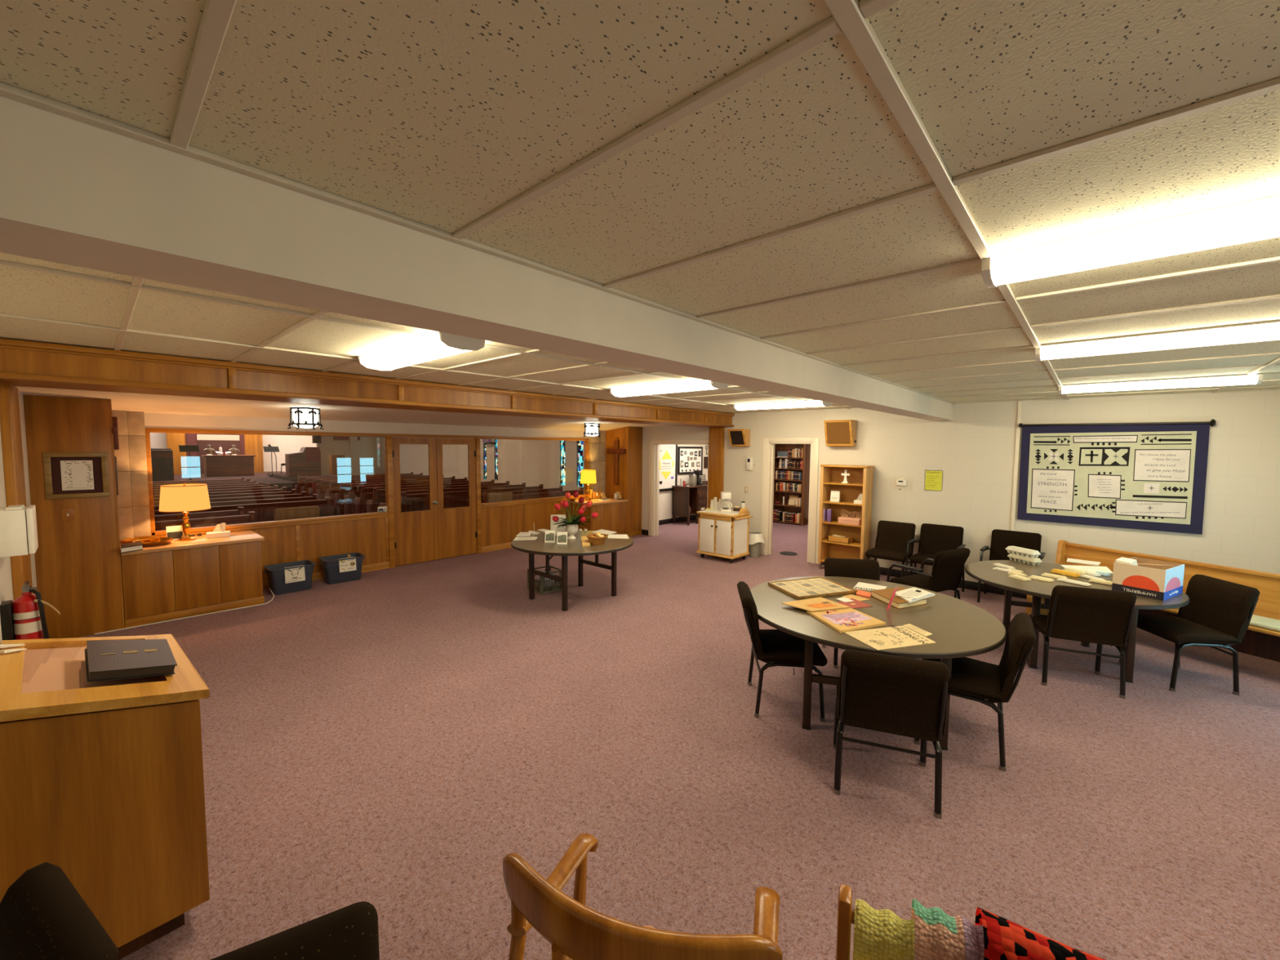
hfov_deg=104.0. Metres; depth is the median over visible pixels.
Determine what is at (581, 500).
tulip
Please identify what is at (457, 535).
door
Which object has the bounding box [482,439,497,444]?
chandelier
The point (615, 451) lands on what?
wall cross
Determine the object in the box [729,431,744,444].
grille
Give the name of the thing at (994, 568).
carton piece
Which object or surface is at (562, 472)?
window
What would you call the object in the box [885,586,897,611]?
sign stand
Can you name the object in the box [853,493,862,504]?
tissue box
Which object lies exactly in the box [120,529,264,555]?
countertop
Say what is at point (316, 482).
pew
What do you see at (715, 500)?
cup stack
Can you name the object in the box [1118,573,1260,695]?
chair
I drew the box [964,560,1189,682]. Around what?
round table
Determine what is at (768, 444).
trim
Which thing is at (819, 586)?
framed collage
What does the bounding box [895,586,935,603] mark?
magazine
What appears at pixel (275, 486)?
pew
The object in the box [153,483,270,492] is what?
pew
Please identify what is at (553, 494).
pew
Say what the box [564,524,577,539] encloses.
flower vase
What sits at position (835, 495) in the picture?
card stand
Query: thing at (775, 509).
book
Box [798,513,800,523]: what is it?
book
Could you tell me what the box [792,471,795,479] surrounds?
book
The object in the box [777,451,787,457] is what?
storage box
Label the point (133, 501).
trim
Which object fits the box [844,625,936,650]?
drawing
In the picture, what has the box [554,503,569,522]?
tulip
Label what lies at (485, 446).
window
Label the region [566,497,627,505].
countertop
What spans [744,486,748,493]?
light switch
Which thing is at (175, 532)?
brochure holder
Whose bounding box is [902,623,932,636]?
newspaper
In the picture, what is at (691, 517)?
baseboard
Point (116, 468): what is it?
framed print
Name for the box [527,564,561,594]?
crate
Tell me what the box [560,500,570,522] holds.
tulip
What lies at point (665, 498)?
wall
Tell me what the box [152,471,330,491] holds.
floor
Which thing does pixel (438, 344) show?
ceiling light
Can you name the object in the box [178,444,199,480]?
music stand
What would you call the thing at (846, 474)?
cross
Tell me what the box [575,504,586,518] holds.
tulip
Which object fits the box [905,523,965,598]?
armchair
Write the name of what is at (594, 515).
tulip
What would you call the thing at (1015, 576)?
carton piece
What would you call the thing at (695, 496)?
desk
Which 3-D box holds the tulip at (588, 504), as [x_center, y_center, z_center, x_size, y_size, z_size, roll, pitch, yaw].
[-0.743,0.430,6.517,0.252,0.325,0.077,1,4,10]
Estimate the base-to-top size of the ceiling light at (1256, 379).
0.077 m
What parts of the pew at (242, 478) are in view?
backrest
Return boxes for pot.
[697,476,701,483]
[722,502,732,509]
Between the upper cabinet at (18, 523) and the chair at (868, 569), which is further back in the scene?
the chair at (868, 569)
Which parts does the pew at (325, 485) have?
panel, backrest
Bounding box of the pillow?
[974,906,1105,959]
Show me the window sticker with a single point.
(384, 508)
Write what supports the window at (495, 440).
in the wall at (534, 463)
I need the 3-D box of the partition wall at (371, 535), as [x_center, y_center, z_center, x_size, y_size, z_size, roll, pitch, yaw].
[-3.467,0.302,8.431,0.118,2.118,6.874,4,5,42]
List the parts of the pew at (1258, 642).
panel, paper strip, backrest, rail, seat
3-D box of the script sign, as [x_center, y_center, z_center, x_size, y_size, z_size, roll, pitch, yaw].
[3.312,0.531,7.851,0.320,0.129,0.014,4,5,42]
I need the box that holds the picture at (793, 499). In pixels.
[787,495,798,505]
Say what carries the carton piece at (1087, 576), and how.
on the round table at (982, 571)
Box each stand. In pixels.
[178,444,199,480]
[262,446,279,478]
[267,444,280,474]
[544,530,555,542]
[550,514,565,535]
[556,532,567,544]
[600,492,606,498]
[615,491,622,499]
[830,490,839,502]
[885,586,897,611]
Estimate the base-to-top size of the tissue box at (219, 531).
0.170 m
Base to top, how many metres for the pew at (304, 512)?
1.021 m
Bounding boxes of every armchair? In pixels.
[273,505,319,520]
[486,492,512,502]
[502,833,782,959]
[886,547,970,599]
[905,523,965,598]
[977,528,1045,602]
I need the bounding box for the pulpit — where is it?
[284,447,321,476]
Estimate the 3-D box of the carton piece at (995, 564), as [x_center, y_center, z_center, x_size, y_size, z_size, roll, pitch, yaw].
[3.754,0.888,5.161,0.072,0.020,0.196,0,4,-14]
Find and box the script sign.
[840,509,862,518]
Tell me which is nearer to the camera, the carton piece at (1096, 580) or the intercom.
the carton piece at (1096, 580)
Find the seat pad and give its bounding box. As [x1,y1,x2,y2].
[1173,607,1279,631]
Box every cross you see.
[111,416,119,449]
[606,440,626,484]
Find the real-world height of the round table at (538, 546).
0.745 m
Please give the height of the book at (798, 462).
0.181 m
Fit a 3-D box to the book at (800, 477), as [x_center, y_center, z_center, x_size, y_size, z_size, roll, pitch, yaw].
[4.091,-0.091,12.701,0.036,0.191,0.211,4,5,42]
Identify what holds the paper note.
on the round table at (958, 628)
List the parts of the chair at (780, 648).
rail, backrest, leg, leg, rail, seat, leg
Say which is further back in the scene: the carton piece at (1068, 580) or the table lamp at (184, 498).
the table lamp at (184, 498)
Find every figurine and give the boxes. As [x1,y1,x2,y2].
[203,444,215,455]
[228,444,239,455]
[778,458,782,467]
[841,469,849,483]
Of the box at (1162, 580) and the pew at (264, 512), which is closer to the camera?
the box at (1162, 580)
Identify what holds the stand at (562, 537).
on the round table at (538, 546)
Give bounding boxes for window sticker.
[377,506,386,512]
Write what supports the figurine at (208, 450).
on the altar
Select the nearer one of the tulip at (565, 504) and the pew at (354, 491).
the tulip at (565, 504)
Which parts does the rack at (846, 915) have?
rail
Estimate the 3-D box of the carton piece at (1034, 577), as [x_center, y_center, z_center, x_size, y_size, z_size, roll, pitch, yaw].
[3.740,0.918,4.666,0.096,0.022,0.172,-2,5,-34]
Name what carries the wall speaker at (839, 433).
attached to the wall at (974, 451)
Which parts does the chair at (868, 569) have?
leg, backrest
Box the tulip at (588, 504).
[576,501,592,518]
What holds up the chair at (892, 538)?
on the floor at (385, 739)
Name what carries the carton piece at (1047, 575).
on the round table at (982, 571)
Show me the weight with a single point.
(785, 553)
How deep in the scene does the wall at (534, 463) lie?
19.22 m
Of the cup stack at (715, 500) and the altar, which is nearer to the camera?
the cup stack at (715, 500)
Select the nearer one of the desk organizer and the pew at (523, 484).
the desk organizer
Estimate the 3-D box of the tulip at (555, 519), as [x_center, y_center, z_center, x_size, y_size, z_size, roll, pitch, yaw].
[-1.025,0.529,6.535,0.242,0.121,0.076,0,4,-4]
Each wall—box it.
[0,391,36,644]
[145,427,589,589]
[150,432,584,494]
[605,426,642,536]
[641,388,1279,583]
[658,444,708,519]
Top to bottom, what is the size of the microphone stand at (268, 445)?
1.324 m
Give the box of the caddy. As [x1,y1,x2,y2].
[733,506,741,511]
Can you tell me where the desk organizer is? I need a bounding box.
[589,488,600,498]
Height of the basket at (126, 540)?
0.052 m
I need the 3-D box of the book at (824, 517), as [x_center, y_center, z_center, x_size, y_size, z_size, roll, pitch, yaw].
[3.005,0.565,8.108,0.020,0.200,0.142,4,5,42]
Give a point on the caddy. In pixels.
(736, 508)
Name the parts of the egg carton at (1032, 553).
lid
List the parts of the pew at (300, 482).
panel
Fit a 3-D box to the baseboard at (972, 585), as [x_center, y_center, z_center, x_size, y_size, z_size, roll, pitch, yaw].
[0.217,1.617,4.247,9.620,0.115,10.020,4,5,42]
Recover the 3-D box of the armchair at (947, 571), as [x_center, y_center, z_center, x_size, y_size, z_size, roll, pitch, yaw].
[3.208,1.169,5.577,0.642,0.891,0.611,-1,4,-27]
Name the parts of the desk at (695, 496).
leg, leg, leg, drawer, drawer, drawer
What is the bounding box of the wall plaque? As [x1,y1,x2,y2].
[703,456,707,467]
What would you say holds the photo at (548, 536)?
on the stand at (549, 535)
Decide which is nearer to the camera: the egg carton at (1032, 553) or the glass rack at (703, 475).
the egg carton at (1032, 553)
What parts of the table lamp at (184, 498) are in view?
lamp shade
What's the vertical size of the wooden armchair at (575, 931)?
0.929 m
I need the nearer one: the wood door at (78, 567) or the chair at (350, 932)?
the chair at (350, 932)
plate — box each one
[61,508,74,521]
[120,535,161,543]
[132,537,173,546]
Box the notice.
[924,470,942,490]
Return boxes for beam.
[0,96,953,420]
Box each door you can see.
[22,395,124,638]
[391,437,438,566]
[435,438,477,559]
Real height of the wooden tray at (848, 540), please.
0.085 m
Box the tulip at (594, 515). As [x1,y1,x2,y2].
[577,512,598,521]
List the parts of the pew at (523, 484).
panel, backrest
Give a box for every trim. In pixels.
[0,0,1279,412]
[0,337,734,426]
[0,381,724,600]
[111,409,605,542]
[648,438,819,563]
[1010,400,1022,530]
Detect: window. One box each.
[483,441,486,479]
[494,439,497,479]
[560,440,565,485]
[577,440,583,486]
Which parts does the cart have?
door, door, rail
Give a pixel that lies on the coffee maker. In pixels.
(726, 496)
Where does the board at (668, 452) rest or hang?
attached to the wall at (665, 498)
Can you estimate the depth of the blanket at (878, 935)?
1.14 m
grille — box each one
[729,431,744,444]
[826,422,850,444]
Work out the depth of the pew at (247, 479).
13.78 m
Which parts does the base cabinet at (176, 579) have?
trim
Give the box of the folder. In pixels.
[837,598,872,608]
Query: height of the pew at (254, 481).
0.922 m
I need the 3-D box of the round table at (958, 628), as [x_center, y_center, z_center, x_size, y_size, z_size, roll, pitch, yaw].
[1.714,1.339,3.873,1.778,0.745,1.778,-2,4,-32]
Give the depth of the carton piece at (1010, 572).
4.81 m
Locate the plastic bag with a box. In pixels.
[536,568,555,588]
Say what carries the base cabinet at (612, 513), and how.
on the floor at (385, 739)
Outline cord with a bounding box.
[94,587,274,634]
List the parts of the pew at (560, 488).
panel, backrest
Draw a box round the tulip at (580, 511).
[573,508,584,519]
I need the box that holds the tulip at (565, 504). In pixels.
[562,500,570,520]
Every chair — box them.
[0,862,119,959]
[210,901,379,959]
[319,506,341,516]
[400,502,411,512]
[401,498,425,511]
[737,581,826,722]
[822,558,879,668]
[832,649,950,818]
[864,520,915,576]
[913,612,1036,771]
[1026,585,1136,698]
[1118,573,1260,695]
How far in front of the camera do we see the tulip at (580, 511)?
6.41 m
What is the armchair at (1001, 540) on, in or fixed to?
on the floor at (385, 739)
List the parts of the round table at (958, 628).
leg, cross frame, leg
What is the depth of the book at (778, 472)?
13.02 m
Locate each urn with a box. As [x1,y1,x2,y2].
[688,471,697,485]
[693,470,702,484]
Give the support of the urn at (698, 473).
on the desk at (695, 496)
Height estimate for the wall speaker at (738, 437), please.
0.318 m
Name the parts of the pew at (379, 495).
panel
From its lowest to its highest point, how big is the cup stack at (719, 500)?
0.200 m
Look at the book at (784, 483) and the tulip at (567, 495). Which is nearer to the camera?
the tulip at (567, 495)
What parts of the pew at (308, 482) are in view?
panel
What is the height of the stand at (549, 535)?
0.149 m
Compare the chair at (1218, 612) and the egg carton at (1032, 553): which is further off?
the egg carton at (1032, 553)
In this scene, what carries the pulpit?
on the floor at (281, 480)
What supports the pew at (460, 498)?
on the floor at (385, 739)
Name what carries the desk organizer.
on the countertop
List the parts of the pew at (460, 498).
panel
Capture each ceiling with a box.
[0,0,1279,413]
[15,386,674,431]
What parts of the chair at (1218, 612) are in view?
leg, leg, seat, backrest, rail, leg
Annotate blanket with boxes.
[853,899,915,959]
[911,898,984,959]
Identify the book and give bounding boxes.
[84,639,177,682]
[120,541,142,553]
[773,509,778,520]
[774,510,780,520]
[777,471,779,479]
[777,481,782,490]
[777,511,783,520]
[782,482,787,491]
[783,511,789,521]
[784,458,791,468]
[786,512,791,521]
[791,448,794,457]
[791,513,796,522]
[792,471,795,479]
[793,460,798,468]
[794,448,799,457]
[796,461,799,468]
[796,471,802,479]
[798,472,802,479]
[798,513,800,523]
[799,484,802,492]
[822,508,827,521]
[826,508,831,522]
[871,586,927,608]
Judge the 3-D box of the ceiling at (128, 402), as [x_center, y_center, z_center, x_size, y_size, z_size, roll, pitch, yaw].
[-2.638,-1.090,7.545,2.390,0.472,8.770,4,5,42]
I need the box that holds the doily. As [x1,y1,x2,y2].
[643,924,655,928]
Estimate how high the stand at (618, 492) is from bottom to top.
0.153 m
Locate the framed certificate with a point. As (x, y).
(67, 475)
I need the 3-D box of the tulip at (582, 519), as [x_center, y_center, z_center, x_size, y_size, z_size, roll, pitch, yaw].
[-0.777,0.530,6.462,0.208,0.133,0.079,4,5,42]
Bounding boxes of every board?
[659,444,677,491]
[677,446,702,474]
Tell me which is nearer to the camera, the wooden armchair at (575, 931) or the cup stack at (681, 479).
the wooden armchair at (575, 931)
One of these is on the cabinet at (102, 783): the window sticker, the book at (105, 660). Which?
the book at (105, 660)
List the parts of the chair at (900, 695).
leg, leg, rail, seat, backrest, leg, leg, rail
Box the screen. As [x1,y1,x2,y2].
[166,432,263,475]
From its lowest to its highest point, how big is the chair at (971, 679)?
0.868 m
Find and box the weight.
[779,551,797,555]
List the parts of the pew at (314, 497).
panel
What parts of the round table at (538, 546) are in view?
leg, cross frame, leg, leg, cross frame, leg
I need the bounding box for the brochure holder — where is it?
[165,524,182,540]
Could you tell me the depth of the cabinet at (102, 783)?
1.83 m
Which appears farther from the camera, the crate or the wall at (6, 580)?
the crate
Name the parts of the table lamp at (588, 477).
lamp shade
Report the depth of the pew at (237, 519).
7.17 m
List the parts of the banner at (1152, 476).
hanging rod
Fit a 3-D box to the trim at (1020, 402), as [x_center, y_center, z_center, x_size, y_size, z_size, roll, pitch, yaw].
[4.950,0.210,6.617,0.045,2.493,0.025,4,5,42]
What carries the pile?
on the countertop
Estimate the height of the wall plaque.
0.313 m
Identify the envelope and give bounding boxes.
[581,536,590,546]
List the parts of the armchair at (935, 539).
leg, armrest, seat, backrest, armrest, leg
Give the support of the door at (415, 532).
in the wall partition at (151, 420)
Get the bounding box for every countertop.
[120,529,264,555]
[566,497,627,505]
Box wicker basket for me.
[586,533,608,545]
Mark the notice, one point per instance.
(933, 478)
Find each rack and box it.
[613,493,619,498]
[700,474,706,484]
[835,884,854,959]
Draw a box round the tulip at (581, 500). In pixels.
[573,497,584,518]
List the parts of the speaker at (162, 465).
lid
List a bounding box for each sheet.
[513,537,537,540]
[515,532,531,536]
[528,530,540,534]
[537,528,550,532]
[592,528,615,534]
[607,534,628,538]
[853,582,887,590]
[896,588,929,599]
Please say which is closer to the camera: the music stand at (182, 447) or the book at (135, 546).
the book at (135, 546)
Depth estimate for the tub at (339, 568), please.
7.06 m
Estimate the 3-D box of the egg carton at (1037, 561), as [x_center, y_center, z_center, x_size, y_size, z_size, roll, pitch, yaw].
[4.133,0.850,5.380,0.110,0.074,0.304,0,4,-11]
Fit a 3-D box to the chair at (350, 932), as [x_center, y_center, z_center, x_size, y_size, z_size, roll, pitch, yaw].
[-0.717,1.456,0.862,0.538,0.868,0.611,-2,4,-30]
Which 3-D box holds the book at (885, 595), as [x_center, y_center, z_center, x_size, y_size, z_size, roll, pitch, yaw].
[2.085,0.938,3.998,0.418,0.045,0.333,-1,4,-21]
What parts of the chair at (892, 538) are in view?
seat, backrest, leg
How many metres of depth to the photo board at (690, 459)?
13.27 m
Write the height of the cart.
0.920 m
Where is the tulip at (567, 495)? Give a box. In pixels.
[564,492,571,522]
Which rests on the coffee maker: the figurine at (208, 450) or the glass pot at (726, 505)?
the glass pot at (726, 505)
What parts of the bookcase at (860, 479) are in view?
shelf, shelf, shelf, shelf, shelf, panel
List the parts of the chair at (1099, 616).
leg, rail, seat, backrest, leg, leg, rail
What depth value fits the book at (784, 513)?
12.95 m
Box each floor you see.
[79,513,1279,959]
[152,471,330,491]
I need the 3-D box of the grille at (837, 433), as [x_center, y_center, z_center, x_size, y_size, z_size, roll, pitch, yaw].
[3.153,-0.745,7.957,0.360,0.344,0.104,4,5,42]
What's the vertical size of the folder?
0.002 m
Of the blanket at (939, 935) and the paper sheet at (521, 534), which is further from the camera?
the paper sheet at (521, 534)
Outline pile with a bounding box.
[598,498,609,501]
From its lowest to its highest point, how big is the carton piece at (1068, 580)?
0.018 m
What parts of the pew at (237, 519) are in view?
panel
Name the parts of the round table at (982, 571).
leg, cross frame, leg, leg, paper strip, leg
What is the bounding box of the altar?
[200,454,255,476]
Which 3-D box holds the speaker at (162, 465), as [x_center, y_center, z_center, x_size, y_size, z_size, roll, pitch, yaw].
[-19.122,-0.603,19.601,0.740,1.260,1.200,4,5,42]
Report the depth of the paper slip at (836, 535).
7.95 m
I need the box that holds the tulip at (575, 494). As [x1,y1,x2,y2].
[572,490,578,520]
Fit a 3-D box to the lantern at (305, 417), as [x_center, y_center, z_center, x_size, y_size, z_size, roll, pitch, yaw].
[-4.020,-0.742,6.015,0.352,0.285,0.359,4,5,42]
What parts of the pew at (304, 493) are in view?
panel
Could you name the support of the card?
on the round table at (958, 628)
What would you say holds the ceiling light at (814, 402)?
attached to the ceiling at (440, 114)
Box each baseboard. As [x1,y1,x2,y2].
[641,528,1026,599]
[658,514,698,524]
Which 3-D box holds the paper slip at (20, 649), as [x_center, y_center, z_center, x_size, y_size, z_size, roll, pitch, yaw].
[-2.539,0.688,2.028,0.022,0.025,0.071,1,4,1]
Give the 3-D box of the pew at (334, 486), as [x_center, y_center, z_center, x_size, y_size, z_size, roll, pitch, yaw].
[-7.580,0.396,15.481,0.595,0.922,3.674,4,5,42]
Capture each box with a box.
[206,522,231,538]
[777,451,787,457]
[837,515,861,525]
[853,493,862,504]
[1111,556,1184,600]
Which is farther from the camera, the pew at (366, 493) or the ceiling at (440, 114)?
the pew at (366, 493)
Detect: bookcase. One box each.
[773,444,810,525]
[817,464,874,568]
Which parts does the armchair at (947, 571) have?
leg, armrest, seat, arm rail, leg, backrest, leg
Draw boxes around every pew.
[152,477,244,483]
[152,478,250,484]
[152,480,256,487]
[152,481,262,489]
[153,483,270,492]
[153,484,278,494]
[153,487,287,497]
[153,488,296,501]
[153,491,306,505]
[154,493,318,510]
[154,497,330,522]
[154,506,244,521]
[155,511,255,530]
[293,471,413,493]
[301,472,422,496]
[308,475,428,496]
[315,475,444,499]
[324,475,455,506]
[333,477,467,515]
[343,480,468,515]
[354,480,494,514]
[366,480,510,512]
[378,482,525,506]
[400,484,543,510]
[482,485,563,502]
[511,488,583,500]
[1026,539,1279,662]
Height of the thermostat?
0.210 m
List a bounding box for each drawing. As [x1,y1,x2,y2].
[781,596,849,611]
[806,607,885,632]
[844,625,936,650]
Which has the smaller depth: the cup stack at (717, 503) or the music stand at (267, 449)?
the cup stack at (717, 503)
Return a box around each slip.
[0,644,25,648]
[0,648,26,653]
[831,534,845,537]
[842,594,869,600]
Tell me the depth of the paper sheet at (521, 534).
6.75 m
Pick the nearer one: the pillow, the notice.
the pillow
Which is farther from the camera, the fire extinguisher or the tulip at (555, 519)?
the tulip at (555, 519)
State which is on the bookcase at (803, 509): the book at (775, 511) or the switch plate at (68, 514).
the book at (775, 511)
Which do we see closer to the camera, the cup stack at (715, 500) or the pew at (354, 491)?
the cup stack at (715, 500)
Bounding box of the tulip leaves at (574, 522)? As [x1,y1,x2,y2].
[552,514,590,528]
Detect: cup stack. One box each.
[680,478,683,486]
[710,499,713,509]
[712,497,717,509]
[715,502,718,509]
[718,498,720,510]
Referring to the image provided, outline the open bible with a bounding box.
[215,451,231,455]
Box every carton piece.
[992,563,1015,568]
[992,567,1013,572]
[1007,571,1026,577]
[1008,568,1023,573]
[1008,574,1031,581]
[1028,575,1053,582]
[1040,573,1067,578]
[1050,568,1067,573]
[1057,577,1092,586]
[1060,570,1080,577]
[1063,567,1087,574]
[1080,574,1106,580]
[1083,569,1101,576]
[1088,577,1112,585]
[1095,570,1110,576]
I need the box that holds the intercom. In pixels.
[746,457,754,470]
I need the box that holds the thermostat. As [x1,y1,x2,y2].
[893,475,913,490]
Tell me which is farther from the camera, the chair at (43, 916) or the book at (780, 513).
the book at (780, 513)
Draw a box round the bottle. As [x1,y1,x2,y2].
[741,501,745,507]
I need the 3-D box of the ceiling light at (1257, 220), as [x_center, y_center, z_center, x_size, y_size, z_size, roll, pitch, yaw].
[1.686,-0.682,1.308,1.299,0.077,0.202,4,5,42]
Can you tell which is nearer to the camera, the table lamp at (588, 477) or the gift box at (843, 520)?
the gift box at (843, 520)
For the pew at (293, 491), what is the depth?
10.69 m
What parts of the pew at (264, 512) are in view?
panel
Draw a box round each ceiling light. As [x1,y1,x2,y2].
[358,331,485,370]
[609,379,728,397]
[733,400,831,410]
[981,195,1279,288]
[1035,323,1279,360]
[1058,374,1262,394]
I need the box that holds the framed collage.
[768,576,857,599]
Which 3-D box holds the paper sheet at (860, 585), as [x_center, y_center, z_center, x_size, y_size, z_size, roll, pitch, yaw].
[2.006,0.934,4.359,0.234,0.002,0.251,3,5,34]
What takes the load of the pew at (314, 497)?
on the floor at (385, 739)
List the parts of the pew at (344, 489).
panel, backrest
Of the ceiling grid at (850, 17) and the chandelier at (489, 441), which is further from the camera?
the chandelier at (489, 441)
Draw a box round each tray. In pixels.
[733,507,741,511]
[827,534,853,543]
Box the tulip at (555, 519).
[551,515,565,521]
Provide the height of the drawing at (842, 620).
0.017 m
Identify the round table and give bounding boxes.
[511,530,633,611]
[750,576,1006,750]
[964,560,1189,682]
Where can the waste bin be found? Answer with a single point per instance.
(755, 539)
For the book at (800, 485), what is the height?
0.201 m
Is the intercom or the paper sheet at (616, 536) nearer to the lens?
the paper sheet at (616, 536)
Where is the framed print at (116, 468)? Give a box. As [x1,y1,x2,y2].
[114,456,118,495]
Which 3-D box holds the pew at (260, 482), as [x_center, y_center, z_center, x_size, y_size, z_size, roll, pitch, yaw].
[-11.888,0.591,11.950,0.595,0.922,4.624,4,5,42]
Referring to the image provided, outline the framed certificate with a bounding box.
[42,452,110,499]
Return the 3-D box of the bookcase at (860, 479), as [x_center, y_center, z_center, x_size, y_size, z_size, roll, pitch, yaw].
[3.251,0.610,7.938,0.716,1.690,0.340,4,5,42]
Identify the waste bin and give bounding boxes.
[748,531,764,557]
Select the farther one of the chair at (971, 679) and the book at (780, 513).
the book at (780, 513)
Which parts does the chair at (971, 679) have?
seat, rail, leg, backrest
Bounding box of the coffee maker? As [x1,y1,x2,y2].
[720,491,732,511]
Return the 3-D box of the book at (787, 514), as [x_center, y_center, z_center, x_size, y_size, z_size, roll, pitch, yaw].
[3.862,0.966,12.972,0.045,0.221,0.211,4,5,42]
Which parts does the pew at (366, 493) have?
panel, backrest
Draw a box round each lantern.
[287,406,323,430]
[583,422,600,437]
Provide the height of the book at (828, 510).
0.200 m
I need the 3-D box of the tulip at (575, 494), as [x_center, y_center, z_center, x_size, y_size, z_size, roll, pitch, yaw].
[-0.848,0.365,6.548,0.095,0.446,0.077,0,4,-13]
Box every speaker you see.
[151,448,174,480]
[311,435,321,443]
[727,428,750,446]
[823,419,857,446]
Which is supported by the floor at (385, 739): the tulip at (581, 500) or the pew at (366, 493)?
the pew at (366, 493)
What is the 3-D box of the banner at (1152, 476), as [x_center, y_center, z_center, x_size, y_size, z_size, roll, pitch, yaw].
[5.563,-0.073,5.997,1.697,1.264,0.087,4,5,43]
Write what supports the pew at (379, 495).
on the floor at (385, 739)
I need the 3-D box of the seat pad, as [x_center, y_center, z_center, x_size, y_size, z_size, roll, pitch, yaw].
[5.483,1.252,4.402,0.340,0.033,1.280,-1,4,-23]
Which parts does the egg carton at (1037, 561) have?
lid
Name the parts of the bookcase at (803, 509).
shelf, shelf, shelf, shelf, shelf, shelf, panel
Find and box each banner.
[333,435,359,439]
[1017,418,1215,534]
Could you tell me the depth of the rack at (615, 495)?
10.80 m
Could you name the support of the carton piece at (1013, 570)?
on the round table at (982, 571)
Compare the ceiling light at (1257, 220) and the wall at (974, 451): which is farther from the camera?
the wall at (974, 451)
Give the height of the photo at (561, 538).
0.097 m
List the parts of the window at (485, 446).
pane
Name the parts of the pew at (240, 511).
panel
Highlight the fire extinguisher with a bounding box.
[0,581,60,639]
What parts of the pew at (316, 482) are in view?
panel, backrest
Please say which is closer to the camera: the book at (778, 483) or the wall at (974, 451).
the wall at (974, 451)
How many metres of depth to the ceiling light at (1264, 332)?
2.77 m
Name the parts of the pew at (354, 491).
panel, backrest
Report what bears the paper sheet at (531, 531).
on the round table at (538, 546)
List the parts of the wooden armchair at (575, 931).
arm, arm post, arm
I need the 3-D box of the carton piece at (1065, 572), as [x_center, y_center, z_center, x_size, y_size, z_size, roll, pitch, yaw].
[4.154,0.906,4.827,0.096,0.030,0.124,-1,4,-25]
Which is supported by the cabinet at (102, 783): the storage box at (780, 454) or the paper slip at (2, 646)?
the paper slip at (2, 646)
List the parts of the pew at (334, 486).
panel, backrest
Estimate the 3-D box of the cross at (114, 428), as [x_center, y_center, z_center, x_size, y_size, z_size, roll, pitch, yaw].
[-5.420,-0.482,5.166,0.200,0.340,0.045,4,5,42]
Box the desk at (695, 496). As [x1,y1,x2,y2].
[671,484,707,525]
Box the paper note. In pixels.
[835,596,853,602]
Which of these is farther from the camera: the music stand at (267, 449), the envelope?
the music stand at (267, 449)
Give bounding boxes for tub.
[262,560,315,595]
[318,552,364,584]
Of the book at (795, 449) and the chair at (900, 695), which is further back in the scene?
the book at (795, 449)
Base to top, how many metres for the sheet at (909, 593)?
0.012 m
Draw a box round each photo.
[545,533,554,541]
[557,534,566,542]
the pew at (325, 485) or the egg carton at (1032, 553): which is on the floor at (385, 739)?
the pew at (325, 485)
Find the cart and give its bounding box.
[697,507,752,563]
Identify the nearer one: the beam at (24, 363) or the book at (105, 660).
the book at (105, 660)
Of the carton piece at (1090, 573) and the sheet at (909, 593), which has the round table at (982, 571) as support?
the carton piece at (1090, 573)
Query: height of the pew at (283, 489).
0.922 m
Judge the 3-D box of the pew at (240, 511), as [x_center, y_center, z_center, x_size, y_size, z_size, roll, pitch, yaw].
[-8.143,0.982,6.573,0.595,0.922,4.624,4,5,42]
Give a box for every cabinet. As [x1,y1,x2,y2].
[0,504,38,557]
[0,633,209,959]
[120,529,264,627]
[566,497,627,534]
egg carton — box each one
[1005,546,1040,558]
[1007,553,1042,565]
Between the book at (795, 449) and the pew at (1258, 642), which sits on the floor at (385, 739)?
the pew at (1258, 642)
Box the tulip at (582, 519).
[576,516,586,522]
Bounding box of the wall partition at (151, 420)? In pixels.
[127,413,595,493]
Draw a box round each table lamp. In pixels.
[158,482,211,541]
[580,468,596,500]
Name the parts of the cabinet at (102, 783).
frame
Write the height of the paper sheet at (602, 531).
0.004 m
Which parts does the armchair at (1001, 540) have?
leg, armrest, leg, backrest, armrest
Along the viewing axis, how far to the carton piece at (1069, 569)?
4.92 m
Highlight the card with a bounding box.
[855,589,871,598]

